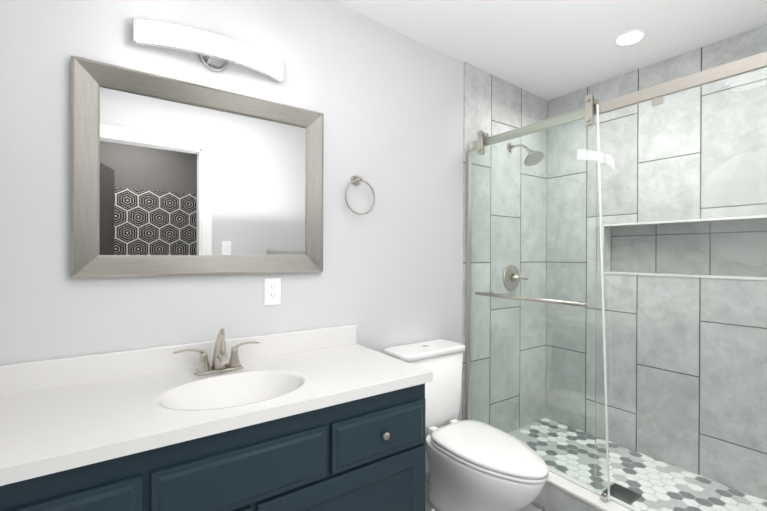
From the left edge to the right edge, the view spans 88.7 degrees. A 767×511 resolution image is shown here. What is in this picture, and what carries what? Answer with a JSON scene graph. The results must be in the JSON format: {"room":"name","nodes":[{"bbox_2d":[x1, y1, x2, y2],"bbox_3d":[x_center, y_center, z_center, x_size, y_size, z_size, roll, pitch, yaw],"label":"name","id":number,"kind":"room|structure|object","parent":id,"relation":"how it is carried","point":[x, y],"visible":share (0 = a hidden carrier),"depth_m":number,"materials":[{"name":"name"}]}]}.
{"room":"bathroom","nodes":[
{"label":"bathroom","id":0,"kind":"room"},
{"bbox_2d":[0,0,463,454],"bbox_3d":[-0.028,-0.086,2.176,3.400,2.700,0.120,0,0,-35],"label":"wall","id":1,"kind":"structure","parent":0,"point":[388,102],"depth_m":1.77,"materials":[{"name":"grey paint"}]},
{"bbox_2d":[70,55,323,277],"bbox_3d":[-0.685,-0.302,1.621,0.950,0.762,0.032,0,0,-35],"label":"mirror","id":2,"kind":"object","parent":1,"relation":"attached to","point":[172,177],"visible":1,"depth_m":1.56,"materials":[{"name":"metal"}]},
{"bbox_2d":[133,17,283,82],"bbox_3d":[-0.672,-0.818,1.581,0.569,0.116,0.108,0,0,-35],"label":"sconce","id":3,"kind":"object","parent":1,"relation":"attached to","point":[217,53],"visible":1,"depth_m":1.52,"materials":[{"name":"white glass"}]},
{"bbox_2d":[264,278,280,304],"bbox_3d":[-0.499,0.162,1.768,0.075,0.120,0.008,0,0,-35],"label":"electrical outlet plate","id":4,"kind":"object","parent":1,"relation":"attached to","point":[272,291],"visible":1,"depth_m":1.76,"materials":[{"name":"white plastic"}]},
{"bbox_2d":[345,175,375,214],"bbox_3d":[-0.126,-0.308,1.992,0.180,0.208,0.064,0,0,-35],"label":"towel ring","id":5,"kind":"object","parent":1,"relation":"attached to","point":[356,180],"visible":1,"depth_m":1.99,"materials":[{"name":"silver metal"}]},
{"bbox_2d":[425,454,428,472],"bbox_3d":[0.163,1.215,2.234,0.768,0.100,0.014,0,0,-35],"label":"baseboard","id":6,"kind":"structure","parent":1,"relation":"attached to","point":[426,466],"depth_m":2.27,"materials":[{"name":"white"}]},
{"bbox_2d":[462,62,547,419],"bbox_3d":[0.869,-0.083,2.722,0.892,2.700,0.012,0,0,-35],"label":"wall tiles","id":7,"kind":"structure","parent":1,"relation":"attached to","point":[494,105],"depth_m":2.58,"materials":[{"name":"grey tile"}]},
{"bbox_2d":[425,472,550,510],"bbox_3d":[0.531,1.299,0.670,4.200,0.060,3.300,0,0,-35],"label":"floor","id":8,"kind":"structure","parent":0,"point":[534,506],"depth_m":1.99,"materials":[{"name":"tile"}]},
{"bbox_2d":[0,325,432,510],"bbox_3d":[-0.535,0.771,1.383,1.363,0.986,0.601,0,0,-35],"label":"bathroom vanity","id":9,"kind":"object","parent":8,"relation":"on","point":[328,419],"visible":1,"depth_m":1.26,"materials":[{"name":"blue paint"}]},
{"bbox_2d":[383,339,548,510],"bbox_3d":[0.401,0.880,1.892,0.454,0.777,0.824,0,0,-35],"label":"toilet","id":10,"kind":"object","parent":8,"relation":"on","point":[474,465],"visible":0.77,"depth_m":1.82,"materials":[{"name":"white ceramic"}]},
{"bbox_2d":[535,471,631,510],"bbox_3d":[1.041,1.194,1.750,0.128,0.152,1.786,0,0,-35],"label":"curb","id":11,"kind":"object","parent":8,"relation":"on","point":[558,493],"visible":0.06,"depth_m":1.88,"materials":[{"name":"stone"}]},
{"bbox_2d":[465,51,766,510],"bbox_3d":[1.028,0.182,1.744,0.106,1.868,1.773,0,0,-35],"label":"shower door","id":12,"kind":"structure","parent":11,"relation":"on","point":[616,300],"depth_m":1.71,"materials":[{"name":"clear glass"}]},
{"bbox_2d":[331,0,766,100],"bbox_3d":[0.543,-1.326,0.666,4.200,0.329,3.300,0,0,-35],"label":"ceiling","id":13,"kind":"structure","parent":0,"point":[547,50],"depth_m":2.10,"materials":[{"name":"white paint"}]},
{"bbox_2d":[613,29,646,46],"bbox_3d":[1.343,-1.184,2.140,0.160,0.013,0.160,0,0,-35],"label":"recessed light","id":14,"kind":"object","parent":13,"relation":"in","point":[630,38],"visible":1,"depth_m":2.14,"materials":[{"name":"white plastic"}]},
{"bbox_2d":[548,25,766,118],"bbox_3d":[1.864,-0.077,2.254,0.208,2.700,1.920,0,0,-35],"label":"wall","id":15,"kind":"structure","parent":0,"point":[749,43],"depth_m":2.32,"materials":[{"name":"tile"}]}
]}

